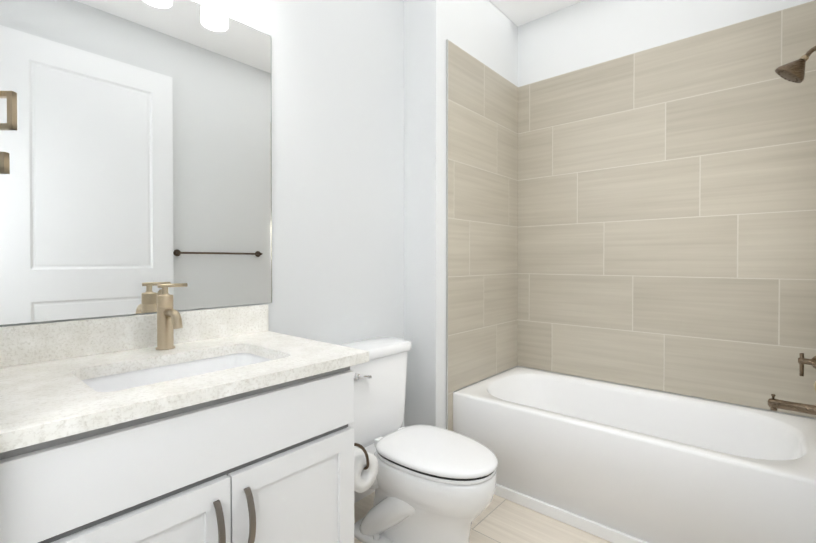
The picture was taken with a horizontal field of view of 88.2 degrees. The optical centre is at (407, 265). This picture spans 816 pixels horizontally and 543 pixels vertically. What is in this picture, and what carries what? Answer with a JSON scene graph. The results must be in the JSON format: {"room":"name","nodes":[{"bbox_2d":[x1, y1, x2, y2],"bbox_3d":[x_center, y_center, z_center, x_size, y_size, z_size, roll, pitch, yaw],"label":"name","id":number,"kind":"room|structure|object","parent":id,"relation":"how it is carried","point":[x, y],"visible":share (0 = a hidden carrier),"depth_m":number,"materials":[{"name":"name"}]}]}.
{"room":"bathroom","nodes":[
{"label":"bathroom","id":0,"kind":"room"},
{"bbox_2d":[0,0,403,426],"bbox_3d":[-0.668,-0.220,1.599,0.100,2.700,1.858,1,1,41],"label":"wall","id":1,"kind":"structure","parent":0,"point":[337,81],"depth_m":1.91,"materials":[{"name":"paint"}]},
{"bbox_2d":[0,0,271,324],"bbox_3d":[-0.814,-0.374,1.346,0.007,1.048,0.836,1,1,41],"label":"mirror","id":2,"kind":"object","parent":1,"relation":"attached to","point":[136,145],"visible":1,"depth_m":1.30,"materials":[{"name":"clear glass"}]},
{"bbox_2d":[354,489,374,502],"bbox_3d":[-0.300,1.062,1.950,0.012,0.130,0.841,1,1,41],"label":"baseboard","id":3,"kind":"structure","parent":1,"relation":"attached to","point":[358,496],"depth_m":2.03,"materials":[{"name":"paint"}]},
{"bbox_2d":[404,0,517,428],"bbox_3d":[0.348,-0.230,2.603,0.313,2.700,0.992,1,1,41],"label":"wall","id":4,"kind":"structure","parent":0,"point":[485,32],"depth_m":2.19,"materials":[{"name":"paint"}]},
{"bbox_2d":[446,39,447,429],"bbox_3d":[0.203,-0.023,2.193,0.010,2.295,0.004,1,1,41],"label":"trim","id":5,"kind":"structure","parent":4,"relation":"attached to","point":[447,234],"depth_m":2.19,"materials":[{"name":"white paint"}]},
{"bbox_2d":[448,392,452,430],"bbox_3d":[0.220,0.897,2.223,0.009,0.453,0.048,1,1,41],"label":"end wall tile leg","id":6,"kind":"structure","parent":4,"relation":"attached to","point":[450,411],"depth_m":2.22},
{"bbox_2d":[448,40,517,393],"bbox_3d":[0.467,-0.253,2.495,0.009,1.842,0.800,1,1,41],"label":"wall tile","id":7,"kind":"structure","parent":4,"relation":"attached to","point":[482,215],"depth_m":2.44,"materials":[{"name":"beige tile"}]},
{"bbox_2d":[354,492,611,542],"bbox_3d":[0.111,1.165,1.162,1.900,0.060,3.540,1,1,41],"label":"floor","id":8,"kind":"structure","parent":0,"point":[498,519],"depth_m":1.82,"materials":[{"name":"tile"}]},
{"bbox_2d":[0,304,368,542],"bbox_3d":[-0.600,0.646,1.152,0.596,0.978,0.817,1,1,41],"label":"bathroom vanity","id":9,"kind":"object","parent":8,"relation":"on","point":[225,425],"visible":1,"depth_m":0.98,"materials":[{"name":"paint"}]},
{"bbox_2d":[155,283,187,349],"bbox_3d":[-0.711,0.158,1.294,0.138,0.201,0.091,1,1,41],"label":"faucet","id":10,"kind":"object","parent":9,"relation":"on","point":[169,319],"visible":1,"depth_m":1.29,"materials":[{"name":"beige metal"}]},
{"bbox_2d":[354,443,377,492],"bbox_3d":[-0.192,0.636,1.395,0.170,0.204,0.160,1,1,41],"label":"toilet paper holder","id":11,"kind":"object","parent":9,"relation":"attached to","point":[365,468],"visible":0.6,"depth_m":1.37,"materials":[{"name":"white paper"}]},
{"bbox_2d":[338,337,497,542],"bbox_3d":[0.012,0.751,1.727,0.760,0.788,0.440,1,1,41],"label":"toilet","id":12,"kind":"object","parent":8,"relation":"on","point":[432,484],"visible":0.9,"depth_m":1.62,"materials":[{"name":"white ceramic"}]},
{"bbox_2d":[453,366,815,542],"bbox_3d":[1.022,0.901,2.047,1.444,0.450,0.759,1,1,41],"label":"bathtub","id":13,"kind":"object","parent":8,"relation":"on","point":[613,462],"visible":0.96,"depth_m":1.80,"materials":[{"name":"white ceramic"}]},
{"bbox_2d":[489,0,583,25],"bbox_3d":[0.111,-1.595,1.134,1.900,0.060,3.540,1,1,41],"label":"ceiling","id":14,"kind":"structure","parent":0,"point":[518,12],"depth_m":2.58,"materials":[{"name":"paint"}]},
{"bbox_2d":[518,0,815,418],"bbox_3d":[1.343,-0.227,2.329,1.550,2.700,0.100,1,1,41],"label":"wall","id":15,"kind":"structure","parent":0,"point":[580,35],"depth_m":2.40,"materials":[{"name":"paint"}]},
{"bbox_2d":[517,0,815,417],"bbox_3d":[1.270,-0.251,2.320,1.432,1.842,0.009,1,1,41],"label":"wall tile","id":16,"kind":"structure","parent":15,"relation":"attached to","point":[667,217],"depth_m":2.19,"materials":[{"name":"beige tile"}]},
{"bbox_3d":[-1.155,-0.209,0.572,0.713,2.700,0.770,1,1,41],"label":"wall","id":17,"kind":"structure","parent":0,"visible":0},
{"bbox_2d":[0,91,16,173],"bbox_3d":[-0.850,-0.284,0.862,0.066,0.190,0.068,1,1,41],"label":"towel ring","id":18,"kind":"object","parent":17,"relation":"attached to","point":[11,97],"visible":1,"depth_m":0.86,"materials":[{"name":"beige metal"}]},
{"bbox_3d":[0.774,-0.209,0.570,0.100,2.700,3.500,1,1,41],"label":"wall","id":19,"kind":"structure","parent":0,"visible":0},
{"bbox_3d":[1.587,-0.244,1.586,0.009,1.842,0.700,1,1,41],"label":"shower wall tile","id":20,"kind":"structure","parent":19,"relation":"attached to","visible":0},
{"bbox_2d":[768,394,815,414],"bbox_3d":[1.506,0.545,1.635,0.165,0.064,0.054,1,1,41],"label":"tub spout","id":21,"kind":"object","parent":20,"relation":"attached to","point":[774,404],"visible":1,"depth_m":1.64,"materials":[{"name":"brown metal"}]},
{"bbox_2d":[775,46,815,82],"bbox_3d":[1.511,-0.781,1.617,0.152,0.149,0.104,1,1,41],"label":"shower head","id":22,"kind":"object","parent":20,"relation":"attached to","point":[793,71],"visible":1,"depth_m":1.60},
{"bbox_2d":[798,353,815,375],"bbox_3d":[1.539,0.368,1.605,0.077,0.170,0.170,1,1,41],"label":"shower valve","id":23,"kind":"object","parent":20,"relation":"attached to","point":[802,360],"visible":1,"depth_m":1.61,"materials":[{"name":"brown metal"}]}
]}

